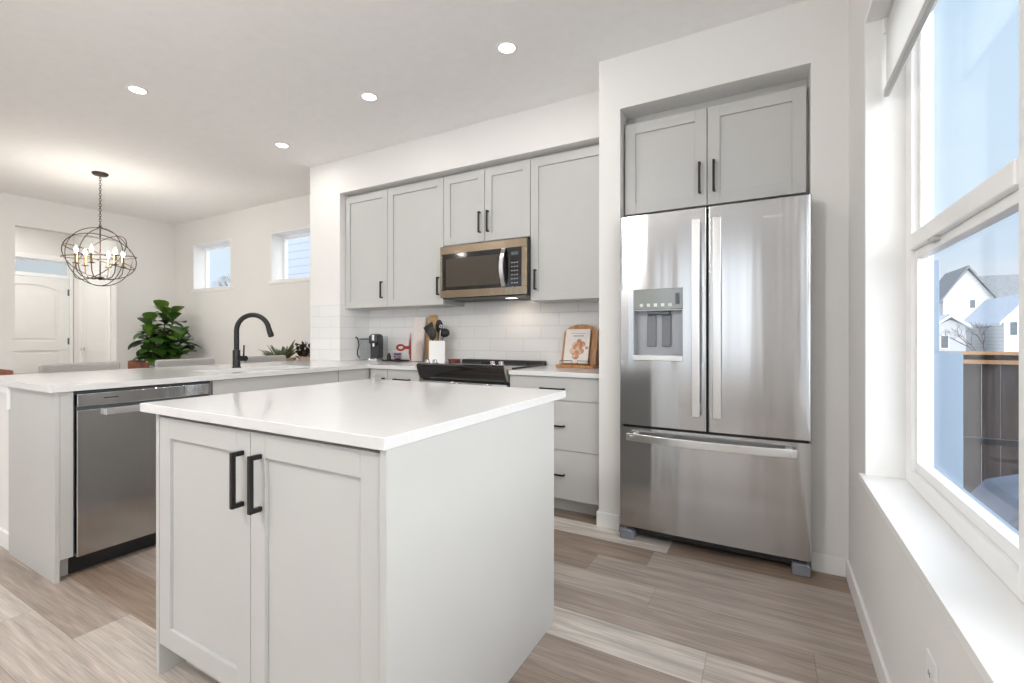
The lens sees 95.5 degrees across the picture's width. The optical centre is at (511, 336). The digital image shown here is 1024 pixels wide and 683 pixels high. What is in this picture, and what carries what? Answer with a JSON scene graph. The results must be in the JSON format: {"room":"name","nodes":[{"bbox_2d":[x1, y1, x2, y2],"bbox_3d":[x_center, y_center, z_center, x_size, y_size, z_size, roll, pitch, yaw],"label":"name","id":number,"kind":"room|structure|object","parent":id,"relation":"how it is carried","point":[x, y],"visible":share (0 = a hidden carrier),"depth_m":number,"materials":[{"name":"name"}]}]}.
{"room":"kitchen","nodes":[
{"label":"kitchen","id":0,"kind":"room"},
{"bbox_2d":[0,392,8,531],"bbox_3d":[-2.237,0.699,3.469,0.275,0.882,2.147,0,0,29],"label":"wall","id":1,"kind":"structure","parent":0,"point":[4,414],"depth_m":2.54,"materials":[{"name":"paint"}]},
{"bbox_2d":[0,527,8,550],"bbox_3d":[-2.247,1.096,3.467,0.286,0.088,2.161,0,0,29],"label":"baseboard","id":2,"kind":"structure","parent":1,"relation":"attached to","point":[4,535],"depth_m":2.50,"materials":[{"name":"paint"}]},
{"bbox_2d":[15,227,72,257],"bbox_3d":[-7.481,-0.258,6.492,0.150,2.796,2.260,0,0,29],"label":"wall","id":3,"kind":"structure","parent":0,"point":[33,241],"depth_m":7.02,"materials":[{"name":"paint"}]},
{"bbox_2d":[15,275,68,373],"bbox_3d":[-7.157,0.115,6.896,0.104,2.030,0.912,0,0,29],"label":"door","id":4,"kind":"structure","parent":3,"relation":"in","point":[41,303],"depth_m":7.00,"materials":[{"name":"paint"}]},
{"bbox_2d":[15,257,68,276],"bbox_3d":[-7.225,-1.052,6.921,0.080,0.235,0.940,0,0,29],"label":"window","id":5,"kind":"structure","parent":3,"relation":"in","point":[21,258],"depth_m":7.07,"materials":[{"name":"paint"}]},
{"bbox_2d":[15,252,72,362],"bbox_3d":[-7.172,-0.050,6.875,0.018,2.380,1.030,0,0,29],"label":"trim","id":6,"kind":"structure","parent":3,"relation":"attached to","point":[17,254],"depth_m":7.29,"materials":[{"name":"paint"}]},
{"bbox_2d":[0,192,174,373],"bbox_3d":[-6.761,-0.258,3.809,0.120,2.796,7.074,0,0,29],"label":"wall","id":7,"kind":"structure","parent":0,"point":[151,242],"depth_m":6.29,"materials":[{"name":"paint"}]},
{"bbox_2d":[73,235,111,362],"bbox_3d":[-6.109,-0.258,6.952,1.800,2.796,0.120,0,0,29],"label":"wall","id":8,"kind":"structure","parent":0,"point":[95,295],"depth_m":7.00,"materials":[{"name":"paint"}]},
{"bbox_2d":[80,276,107,362],"bbox_3d":[-6.231,0.120,6.936,0.922,2.020,0.104,0,0,29],"label":"door","id":9,"kind":"structure","parent":8,"relation":"in","point":[86,345],"depth_m":7.00,"materials":[{"name":"paint"}]},
{"bbox_2d":[79,270,110,362],"bbox_3d":[-6.234,0.093,6.943,1.040,2.095,0.018,0,0,29],"label":"trim","id":10,"kind":"structure","parent":8,"relation":"attached to","point":[105,272],"depth_m":6.88,"materials":[{"name":"paint"}]},
{"bbox_2d":[175,194,309,364],"bbox_3d":[-3.352,-0.258,6.073,3.873,2.796,0.200,0,0,29],"label":"wall","id":11,"kind":"structure","parent":0,"point":[211,317],"depth_m":6.01,"materials":[{"name":"paint"}]},
{"bbox_2d":[191,239,231,292],"bbox_3d":[-4.106,-0.967,6.457,0.995,0.675,0.162,0,0,29],"label":"trim","id":12,"kind":"structure","parent":11,"relation":"attached to","point":[199,249],"depth_m":6.63,"materials":[{"name":"paint"}]},
{"bbox_2d":[205,244,229,287],"bbox_3d":[-4.054,-0.982,6.550,0.935,0.645,0.050,0,0,29],"label":"window","id":13,"kind":"structure","parent":11,"relation":"in","point":[207,250],"depth_m":6.74,"materials":[{"name":"white plastic"}]},
{"bbox_2d":[268,226,309,283],"bbox_3d":[-2.525,-0.967,5.577,1.040,0.635,0.162,0,0,29],"label":"trim","id":14,"kind":"structure","parent":11,"relation":"attached to","point":[276,237],"depth_m":5.77,"materials":[{"name":"paint"}]},
{"bbox_2d":[283,232,309,278],"bbox_3d":[-2.474,-0.982,5.670,0.980,0.605,0.050,0,0,29],"label":"window","id":15,"kind":"structure","parent":11,"relation":"in","point":[285,238],"depth_m":5.87,"materials":[{"name":"white plastic"}]},
{"bbox_2d":[0,0,805,224],"bbox_3d":[-4.034,-1.731,2.290,10.363,0.150,7.474,0,0,29],"label":"ceiling","id":16,"kind":"structure","parent":0,"point":[226,81],"depth_m":2.98,"materials":[{"name":"paint"}]},
{"bbox_2d":[60,171,136,285],"bbox_3d":[-4.168,-1.084,4.703,0.588,1.144,0.585,0,0,8],"label":"chandelier","id":17,"kind":"object","parent":16,"relation":"hanging from","point":[99,174],"visible":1,"depth_m":4.68,"materials":[{"name":"brown metal"}]},
{"bbox_2d":[125,85,148,94],"bbox_3d":[-2.511,-1.654,3.116,0.126,0.004,0.126,0,0,29],"label":"recessed light","id":18,"kind":"object","parent":16,"relation":"in","point":[133,88],"visible":1,"depth_m":3.11,"materials":[{"name":"paint"}]},
{"bbox_2d":[274,142,289,147],"bbox_3d":[-1.987,-1.654,4.015,0.126,0.004,0.126,0,0,29],"label":"recessed light","id":19,"kind":"object","parent":16,"relation":"in","point":[278,144],"visible":1,"depth_m":4.01,"materials":[{"name":"paint"}]},
{"bbox_2d":[360,92,378,101],"bbox_3d":[-0.985,-1.654,3.204,0.126,0.004,0.126,0,0,29],"label":"recessed light","id":20,"kind":"object","parent":16,"relation":"in","point":[367,96],"visible":1,"depth_m":3.20,"materials":[{"name":"paint"}]},
{"bbox_2d":[496,41,517,54],"bbox_3d":[-0.029,-1.654,2.660,0.126,0.004,0.126,0,0,29],"label":"recessed light","id":21,"kind":"object","parent":16,"relation":"in","point":[503,47],"visible":1,"depth_m":2.65,"materials":[{"name":"paint"}]},
{"bbox_2d":[0,508,878,682],"bbox_3d":[-4.034,1.200,2.290,10.363,0.120,7.474,0,0,29],"label":"floor","id":22,"kind":"structure","parent":0,"point":[647,608],"depth_m":1.87,"materials":[{"name":"beige wood"}]},
{"bbox_2d":[0,369,12,374],"bbox_3d":[-4.346,0.711,4.158,0.458,0.862,0.464,0,0,29],"label":"dining chair","id":23,"kind":"object","parent":22,"relation":"on","point":[2,371],"visible":0.12,"depth_m":3.91,"materials":[{"name":"leather"}]},
{"bbox_2d":[9,387,59,583],"bbox_3d":[-2.371,0.698,2.299,0.614,0.884,0.018,0,0,29],"label":"peninsula end panel","id":24,"kind":"object","parent":22,"relation":"on","point":[34,416],"visible":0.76,"depth_m":2.26,"materials":[{"name":"paint"}]},
{"bbox_2d":[60,391,72,576],"bbox_3d":[-2.335,0.698,2.316,0.566,0.884,0.048,0,0,29],"label":"cabinet filler","id":25,"kind":"object","parent":22,"relation":"on","point":[66,398],"visible":0.32,"depth_m":2.18,"materials":[{"name":"paint"}]},
{"bbox_2d":[38,361,119,372],"bbox_3d":[-2.896,0.663,3.210,0.495,0.956,0.440,0,0,29],"label":"counter stool","id":26,"kind":"object","parent":22,"relation":"on","point":[85,366],"visible":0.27,"depth_m":3.29,"materials":[{"name":"grey fabric"}]},
{"bbox_2d":[128,360,148,368],"bbox_3d":[-4.436,0.711,5.291,0.458,0.862,0.464,0,0,29],"label":"dining chair","id":27,"kind":"object","parent":22,"relation":"on","point":[132,364],"visible":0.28,"depth_m":5.49,"materials":[{"name":"brown leather"}]},
{"bbox_2d":[68,381,209,573],"bbox_3d":[-2.156,0.703,2.594,0.608,0.875,0.606,0,0,29],"label":"dishwasher","id":28,"kind":"object","parent":22,"relation":"on","point":[114,442],"visible":0.62,"depth_m":2.33,"materials":[{"name":"grey metal"}]},
{"bbox_2d":[128,300,201,366],"bbox_3d":[-4.671,0.327,6.196,0.909,1.626,0.598,0,0,12],"label":"fig tree","id":29,"kind":"object","parent":22,"relation":"on","point":[162,345],"visible":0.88,"depth_m":6.12,"materials":[{"name":"green plant"}]},
{"bbox_2d":[155,358,213,367],"bbox_3d":[-2.567,0.663,3.800,0.495,0.956,0.440,0,0,29],"label":"counter stool","id":30,"kind":"object","parent":22,"relation":"on","point":[191,361],"visible":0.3,"depth_m":3.89,"materials":[{"name":"grey fabric"}]},
{"bbox_2d":[241,355,285,362],"bbox_3d":[-2.232,0.663,4.403,0.495,0.956,0.440,0,0,29],"label":"counter stool","id":31,"kind":"object","parent":22,"relation":"on","point":[272,358],"visible":0.14,"depth_m":4.51,"materials":[{"name":"grey fabric"}]},
{"bbox_2d":[203,371,337,395],"bbox_3d":[-1.783,0.698,3.277,0.595,0.884,0.919,0,0,29],"label":"base cabinet","id":32,"kind":"object","parent":22,"relation":"on","point":[225,386],"visible":0.05,"depth_m":3.06,"materials":[{"name":"paint"}]},
{"bbox_2d":[0,359,448,392],"bbox_3d":[-1.727,0.241,3.367,1.605,0.030,2.551,0,0,29],"label":"countertop","id":33,"kind":"structure","parent":32,"relation":"on","point":[56,382],"depth_m":2.86,"materials":[{"name":"white stone"}]},
{"bbox_2d":[0,385,10,409],"bbox_3d":[-2.684,0.319,2.455,0.160,0.123,0.012,0,0,29],"label":"bracket","id":34,"kind":"object","parent":33,"relation":"attached to","point":[4,389],"visible":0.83,"depth_m":2.42,"materials":[{"name":"paint"}]},
{"bbox_2d":[232,313,273,367],"bbox_3d":[-1.898,0.025,3.405,0.300,0.403,0.068,0,0,-2],"label":"faucet","id":35,"kind":"object","parent":33,"relation":"on","point":[237,358],"visible":1,"depth_m":3.39,"materials":[{"name":"black metal"}]},
{"bbox_2d":[355,337,368,357],"bbox_3d":[-1.424,0.112,4.480,0.143,0.229,0.114,0,0,32],"label":"glass jug","id":36,"kind":"object","parent":33,"relation":"on","point":[355,337],"visible":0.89,"depth_m":4.47,"materials":[{"name":"clear glass"}]},
{"bbox_2d":[368,334,382,360],"bbox_3d":[-1.262,0.100,4.372,0.130,0.252,0.207,0,0,3],"label":"coffee machine","id":37,"kind":"object","parent":33,"relation":"on","point":[375,340],"visible":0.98,"depth_m":4.34,"materials":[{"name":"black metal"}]},
{"bbox_2d":[382,359,408,361],"bbox_3d":[-1.071,0.219,4.283,0.200,0.014,0.140,0,0,29],"label":"serving tray","id":38,"kind":"object","parent":33,"relation":"on","point":[391,360],"visible":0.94,"depth_m":4.23,"materials":[{"name":"black metal"}]},
{"bbox_2d":[396,333,410,361],"bbox_3d":[-0.940,0.093,4.026,0.129,0.264,0.264,0,0,-13],"label":"lid","id":39,"kind":"object","parent":33,"relation":"on","point":[408,347],"visible":1,"depth_m":3.99,"materials":[{"name":"plastic"}]},
{"bbox_2d":[411,317,426,361],"bbox_3d":[-0.855,0.024,4.269,0.124,0.403,0.075,0,0,29],"label":"marble board","id":40,"kind":"object","parent":33,"relation":"on","point":[420,323],"visible":1,"depth_m":4.26,"materials":[{"name":"white stone"}]},
{"bbox_2d":[425,315,437,358],"bbox_3d":[-0.725,0.013,4.231,0.125,0.424,0.054,0,0,29],"label":"wooden board","id":41,"kind":"object","parent":33,"relation":"on","point":[432,318],"visible":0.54,"depth_m":4.23,"materials":[{"name":"brown wood"}]},
{"bbox_2d":[429,341,444,362],"bbox_3d":[-0.648,0.130,4.024,0.136,0.192,0.136,0,0,-8],"label":"utensil crock","id":42,"kind":"object","parent":33,"relation":"on","point":[436,348],"visible":0.77,"depth_m":3.96,"materials":[{"name":"white ceramic"}]},
{"bbox_2d":[424,322,433,335],"bbox_3d":[-0.711,0.042,4.056,0.150,0.347,0.016,0,0,29],"label":"turner","id":43,"kind":"object","parent":42,"relation":"in","point":[427,327],"visible":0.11,"depth_m":4.06,"materials":[{"name":"black plastic"}]},
{"bbox_2d":[428,327,435,340],"bbox_3d":[-0.679,0.064,3.964,0.060,0.302,0.069,0,0,-23],"label":"spoon","id":44,"kind":"object","parent":42,"relation":"in","point":[432,332],"visible":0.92,"depth_m":3.95,"materials":[{"name":"black plastic"}]},
{"bbox_2d":[435,320,442,340],"bbox_3d":[-0.640,0.032,4.077,0.048,0.366,0.076,0,0,-35],"label":"spoon","id":45,"kind":"object","parent":42,"relation":"in","point":[439,322],"visible":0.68,"depth_m":4.06,"materials":[{"name":"black plastic"}]},
{"bbox_2d":[439,328,449,340],"bbox_3d":[-0.595,0.071,4.026,0.122,0.289,0.080,0,0,29],"label":"ladle","id":46,"kind":"object","parent":42,"relation":"in","point":[445,332],"visible":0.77,"depth_m":3.99,"materials":[{"name":"black plastic"}]},
{"bbox_2d":[448,359,460,362],"bbox_3d":[-0.504,0.211,4.058,0.114,0.030,0.114,0,0,29],"label":"spoon rest","id":47,"kind":"object","parent":33,"relation":"on","point":[449,360],"visible":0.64,"depth_m":4.01,"materials":[{"name":"brown wood"}]},
{"bbox_2d":[156,401,553,682],"bbox_3d":[-0.528,0.698,1.699,1.063,0.884,0.954,0,0,29],"label":"base cabinet","id":48,"kind":"object","parent":22,"relation":"on","point":[280,558],"visible":0.94,"depth_m":1.30,"materials":[{"name":"paint"}]},
{"bbox_2d":[140,379,565,450],"bbox_3d":[-0.522,0.241,1.774,1.131,0.030,1.054,0,0,29],"label":"countertop","id":49,"kind":"structure","parent":48,"relation":"on","point":[376,414],"depth_m":1.50,"materials":[{"name":"white stone"}]},
{"bbox_2d":[338,368,371,381],"bbox_3d":[-1.337,0.698,4.083,0.590,0.884,0.919,0,0,29],"label":"base cabinet","id":50,"kind":"object","parent":22,"relation":"on","point":[353,374],"visible":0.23,"depth_m":3.69,"materials":[{"name":"paint"}]},
{"bbox_2d":[371,368,387,379],"bbox_3d":[-0.933,0.698,4.011,0.186,0.884,0.651,0,0,29],"label":"base cabinet","id":51,"kind":"object","parent":22,"relation":"on","point":[375,373],"visible":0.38,"depth_m":3.75,"materials":[{"name":"paint"}]},
{"bbox_2d":[388,369,422,381],"bbox_3d":[-0.707,0.698,3.886,0.327,0.884,0.651,0,0,29],"label":"base cabinet","id":52,"kind":"object","parent":22,"relation":"on","point":[393,374],"visible":0.17,"depth_m":3.62,"materials":[{"name":"paint"}]},
{"bbox_2d":[416,359,545,386],"bbox_3d":[-0.227,0.655,3.597,0.778,0.971,0.680,0,0,29],"label":"stove","id":53,"kind":"object","parent":22,"relation":"on","point":[486,372],"visible":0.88,"depth_m":3.35,"materials":[{"name":"black metal"}]},
{"bbox_2d":[420,380,508,386],"bbox_3d":[-0.371,0.614,3.339,0.758,0.572,0.088,0,0,29],"label":"oven","id":54,"kind":"object","parent":53,"relation":"in","point":[469,382],"depth_m":3.30,"materials":[{"name":"silver metal"}]},
{"bbox_2d":[439,362,542,369],"bbox_3d":[-0.218,0.225,3.613,0.774,0.021,0.500,0,0,29],"label":"cooktop","id":55,"kind":"object","parent":53,"relation":"in","point":[513,365],"depth_m":3.65,"materials":[{"name":"black glass"}]},
{"bbox_2d":[510,375,598,515],"bbox_3d":[0.410,0.698,3.264,0.644,0.884,0.651,0,0,29],"label":"base cabinet","id":56,"kind":"object","parent":22,"relation":"on","point":[576,415],"visible":0.27,"depth_m":2.94,"materials":[{"name":"paint"}]},
{"bbox_2d":[508,365,598,378],"bbox_3d":[0.412,0.241,3.268,0.644,0.030,0.641,0,0,29],"label":"countertop","id":57,"kind":"structure","parent":56,"relation":"on","point":[547,370],"depth_m":3.06,"materials":[{"name":"white stone"}]},
{"bbox_2d":[556,324,598,368],"bbox_3d":[0.492,0.067,3.432,0.290,0.320,0.175,0,0,29],"label":"cookbook stand","id":58,"kind":"object","parent":57,"relation":"on","point":[593,362],"visible":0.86,"depth_m":3.40,"materials":[{"name":"brown wood"}]},
{"bbox_2d":[563,329,590,363],"bbox_3d":[0.482,0.071,3.433,0.190,0.255,0.084,0,0,29],"label":"cookbook","id":59,"kind":"object","parent":58,"relation":"on","point":[577,342],"visible":1,"depth_m":3.42,"materials":[{"name":"white paper"}]},
{"bbox_2d":[569,339,587,358],"bbox_3d":[0.490,0.090,3.411,0.147,0.151,0.041,0,0,29],"label":"photo","id":60,"kind":"object","parent":59,"relation":"attached to","point":[578,348],"depth_m":3.41},
{"bbox_2d":[572,333,585,336],"bbox_3d":[0.494,-0.014,3.440,0.115,0.024,0.007,0,0,29],"label":"print","id":61,"kind":"object","parent":59,"relation":"attached to","point":[573,334],"depth_m":3.44},
{"bbox_2d":[620,194,811,577],"bbox_3d":[1.177,0.226,2.709,0.920,1.828,0.842,0,0,29],"label":"refrigerator","id":62,"kind":"object","parent":22,"relation":"on","point":[716,301],"visible":1,"depth_m":2.37,"materials":[{"name":"silver metal"}]},
{"bbox_3d":[-2.401,0.725,5.184,1.100,0.830,0.340,0,0,29],"label":"console table","id":63,"kind":"object","parent":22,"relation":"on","visible":0},
{"bbox_2d":[258,340,299,360],"bbox_3d":[-2.617,0.167,5.135,0.537,0.287,0.383,0,0,2],"label":"potted succulent","id":64,"kind":"object","parent":63,"relation":"on","point":[288,352],"visible":0.56,"depth_m":5.11,"materials":[{"name":"green plant"}]},
{"bbox_2d":[286,357,295,360],"bbox_3d":[-2.567,0.273,5.173,0.300,0.075,0.300,0,0,29],"label":"bowl","id":65,"kind":"object","parent":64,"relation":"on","point":[287,358],"depth_m":5.13,"materials":[{"name":"beige ceramic"}]},
{"bbox_2d":[295,341,309,359],"bbox_3d":[-2.299,0.177,5.218,0.432,0.266,0.220,0,0,29],"label":"leaf plant","id":66,"kind":"object","parent":63,"relation":"on","point":[303,354],"visible":0.63,"depth_m":5.21,"materials":[{"name":"green plant"}]},
{"bbox_2d":[310,91,598,359],"bbox_3d":[-0.516,-0.258,4.059,3.042,2.796,0.558,0,0,29],"label":"wall","id":67,"kind":"structure","parent":0,"point":[572,123],"depth_m":3.87,"materials":[{"name":"paint"}]},
{"bbox_2d":[311,305,339,360],"bbox_3d":[-1.785,-0.037,4.442,0.408,0.526,0.008,0,0,29],"label":"tile column","id":68,"kind":"structure","parent":67,"relation":"attached to","point":[325,319],"depth_m":4.43,"materials":[{"name":"white tile"}]},
{"bbox_2d":[340,305,368,360],"bbox_3d":[-1.520,-0.037,4.506,0.008,0.526,0.360,0,0,29],"label":"tiled wall","id":69,"kind":"structure","parent":67,"relation":"attached to","point":[354,323],"depth_m":4.48,"materials":[{"name":"white tile"}]},
{"bbox_2d":[345,190,406,309],"bbox_3d":[-1.278,-0.790,4.391,0.539,1.050,0.340,0,0,29],"label":"upper cabinet","id":70,"kind":"object","parent":67,"relation":"attached to","point":[366,215],"visible":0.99,"depth_m":4.27,"materials":[{"name":"paint"}]},
{"bbox_2d":[388,178,464,308],"bbox_3d":[-0.770,-0.790,4.108,0.621,1.050,0.340,0,0,29],"label":"upper cabinet","id":71,"kind":"object","parent":67,"relation":"attached to","point":[415,211],"visible":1,"depth_m":4.00,"materials":[{"name":"paint"}]},
{"bbox_2d":[349,144,598,196],"bbox_3d":[-0.410,-1.329,3.814,2.616,0.028,0.015,0,0,29],"label":"trim","id":72,"kind":"structure","parent":67,"relation":"attached to","point":[597,144],"depth_m":3.71,"materials":[{"name":"paint"}]},
{"bbox_2d":[369,300,598,364],"bbox_3d":[-0.290,-0.037,4.031,2.620,0.526,0.008,0,0,29],"label":"tiled wall","id":73,"kind":"structure","parent":67,"relation":"attached to","point":[518,329],"depth_m":3.94,"materials":[{"name":"white tile"}]},
{"bbox_2d":[444,160,530,246],"bbox_3d":[-0.147,-1.030,3.761,0.800,0.570,0.340,0,0,29],"label":"upper cabinet","id":74,"kind":"object","parent":67,"relation":"attached to","point":[490,204],"visible":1,"depth_m":3.62,"materials":[{"name":"paint"}]},
{"bbox_2d":[440,238,530,301],"bbox_3d":[-0.160,-0.512,3.708,0.782,0.420,0.426,0,0,29],"label":"microwave","id":75,"kind":"object","parent":74,"relation":"attached to","point":[500,270],"visible":0.97,"depth_m":3.55,"materials":[{"name":"silver metal"}]},
{"bbox_2d":[531,146,598,303],"bbox_3d":[0.488,-0.790,3.407,0.650,1.050,0.340,0,0,29],"label":"upper cabinet","id":76,"kind":"object","parent":67,"relation":"attached to","point":[564,186],"visible":0.7,"depth_m":3.32,"materials":[{"name":"paint"}]},
{"bbox_2d":[599,0,848,565],"bbox_3d":[1.276,-0.258,2.888,1.228,2.796,0.881,0,0,29],"label":"wall","id":77,"kind":"structure","parent":0,"point":[808,39],"depth_m":2.34,"materials":[{"name":"paint"}]},
{"bbox_2d":[625,86,806,216],"bbox_3d":[1.222,-0.997,2.818,0.924,0.542,0.647,0,0,29],"label":"upper cabinet","id":78,"kind":"object","parent":77,"relation":"attached to","point":[754,148],"visible":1,"depth_m":2.54,"materials":[{"name":"paint"}]},
{"bbox_2d":[625,79,808,216],"bbox_3d":[1.118,-1.034,2.628,0.945,0.618,0.080,0,0,29],"label":"trim","id":79,"kind":"structure","parent":77,"relation":"attached to","point":[804,82],"depth_m":2.57,"materials":[{"name":"paint"}]},
{"bbox_2d":[596,510,845,576],"bbox_3d":[1.076,1.096,2.556,1.228,0.088,0.133,0,0,29],"label":"baseboard","id":80,"kind":"structure","parent":77,"relation":"attached to","point":[834,565],"depth_m":2.25,"materials":[{"name":"paint"}]},
{"bbox_2d":[849,0,984,682],"bbox_3d":[0.414,-0.258,-0.126,0.200,2.796,7.184,0,0,29],"label":"wall","id":81,"kind":"structure","parent":0,"point":[906,620],"depth_m":1.71,"materials":[{"name":"paint"}]},
{"bbox_2d":[846,558,891,682],"bbox_3d":[0.083,1.096,-0.502,0.013,0.088,6.203,0,0,29],"label":"baseboard","id":82,"kind":"structure","parent":81,"relation":"attached to","point":[883,676],"depth_m":1.71,"materials":[{"name":"paint"}]},
{"bbox_2d":[926,648,937,682],"bbox_3d":[0.954,0.787,1.057,0.009,0.117,0.072,0,0,29],"label":"wall outlet","id":83,"kind":"object","parent":81,"relation":"attached to","point":[931,666],"visible":1,"depth_m":1.05,"materials":[{"name":"white plastic"}]},
{"bbox_2d":[927,664,931,682],"bbox_3d":[0.952,0.768,1.059,0.002,0.028,0.032,0,0,29],"label":"receptacle","id":84,"kind":"object","parent":83,"relation":"attached to","point":[929,666],"depth_m":1.06,"materials":[{"name":"grey plastic"}]},
{"bbox_2d":[858,0,1023,682],"bbox_3d":[0.742,-0.324,0.555,0.154,1.819,2.832,0,0,29],"label":"trim","id":85,"kind":"structure","parent":81,"relation":"attached to","point":[986,617],"depth_m":1.75,"materials":[{"name":"paint"}]},
{"bbox_2d":[934,260,962,486],"bbox_3d":[1.810,0.710,1.974,0.131,2.060,0.110,0,0,29],"label":"window pane","id":86,"kind":"structure","parent":81,"relation":"attached to","point":[948,366],"depth_m":1.92,"materials":[{"name":"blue glass"}]},
{"bbox_2d":[906,0,1023,602],"bbox_3d":[1.254,-0.338,1.298,0.060,1.744,0.979,0,0,29],"label":"window","id":87,"kind":"structure","parent":81,"relation":"in","point":[1000,196],"depth_m":1.45,"materials":[{"name":"white plastic"}]},
{"bbox_2d":[883,0,935,96],"bbox_3d":[1.204,-1.056,1.340,0.056,0.305,0.954,0,0,29],"label":"roller blind","id":88,"kind":"object","parent":87,"relation":"attached to","point":[906,20],"visible":1,"depth_m":1.55,"materials":[{"name":"white fabric"}]},
{"bbox_2d":[935,468,1018,534],"bbox_3d":[0.914,0.540,0.521,0.060,0.050,3.000,0,0,29],"label":"trim","id":89,"kind":"structure","parent":81,"relation":"attached to","point":[939,470],"depth_m":1.44,"materials":[{"name":"white plastic"}]},
{"label":"outside","id":90,"kind":"structure","parent":0,"visible":0},
{"bbox_2d":[981,364,981,482],"bbox_3d":[50.541,2.465,29.079,180.000,0.050,220.000,0,0,29],"label":"ground","id":91,"kind":"structure","parent":90,"point":[981,364],"depth_m":13.70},
{"bbox_2d":[211,275,229,286],"bbox_3d":[-8.085,0.076,16.113,3.864,4.732,2.149,0,0,-40],"label":"bare tree","id":92,"kind":"object","parent":91,"relation":"on","point":[220,282],"visible":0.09,"depth_m":15.30,"materials":[{"name":"grey plant"}]},
{"bbox_2d":[288,236,309,278],"bbox_3d":[-0.849,-2.410,13.065,11.800,9.700,6.800,0,0,29],"label":"house","id":93,"kind":"structure","parent":91,"relation":"on","point":[298,248],"depth_m":12.29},
{"bbox_2d":[939,314,971,350],"bbox_3d":[45.830,0.094,50.019,3.129,4.693,8.800,0,0,29],"label":"house","id":94,"kind":"structure","parent":91,"relation":"on","point":[946,322],"depth_m":46.47,"materials":[{"name":"white"}]},
{"bbox_2d":[939,321,990,350],"bbox_3d":[21.826,0.842,22.620,2.593,3.198,1.736,0,0,-31],"label":"bare shrub","id":95,"kind":"object","parent":91,"relation":"on","point":[972,332],"visible":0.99,"depth_m":22.47,"materials":[{"name":"grey plant"}]},
{"bbox_2d":[939,265,997,319],"bbox_3d":[56.416,-3.032,59.003,5.307,10.946,8.800,0,0,29],"label":"house","id":96,"kind":"structure","parent":91,"relation":"on","point":[962,290],"depth_m":55.74,"materials":[{"name":"beige"}]},
{"bbox_2d":[939,351,1018,492],"bbox_3d":[7.932,1.285,3.142,8.800,2.290,0.210,0,0,29],"label":"wooden fence","id":97,"kind":"object","parent":91,"relation":"on","point":[1000,370],"visible":0.13,"depth_m":4.80,"materials":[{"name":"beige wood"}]},
{"bbox_2d":[963,294,1018,351],"bbox_3d":[49.744,-0.821,46.694,4.397,6.522,10.800,0,0,29],"label":"house","id":98,"kind":"structure","parent":91,"relation":"on","point":[1002,313],"depth_m":45.24,"materials":[{"name":"beige"}]},
{"bbox_2d":[980,274,1018,297],"bbox_3d":[67.779,-3.133,66.409,7.799,11.147,13.600,0,0,29],"label":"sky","id":99,"kind":"structure","parent":91,"relation":"on","point":[1001,285],"depth_m":63.87,"materials":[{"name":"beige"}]},
{"bbox_3d":[3.637,1.325,0.836,4.460,0.070,5.000,0,0,29],"label":"deck","id":100,"kind":"object","parent":91,"relation":"on","visible":0},
{"bbox_2d":[963,436,1018,447],"bbox_3d":[4.643,0.980,2.221,4.050,0.620,0.040,0,0,29],"label":"deck railing","id":101,"kind":"object","parent":100,"relation":"on","point":[966,439],"visible":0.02,"depth_m":3.04,"materials":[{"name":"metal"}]},
{"bbox_2d":[970,474,1018,530],"bbox_3d":[2.871,1.020,2.235,0.897,0.540,0.560,0,0,29],"label":"covered grill","id":102,"kind":"object","parent":100,"relation":"on","point":[1000,495],"visible":0.14,"depth_m":2.42,"materials":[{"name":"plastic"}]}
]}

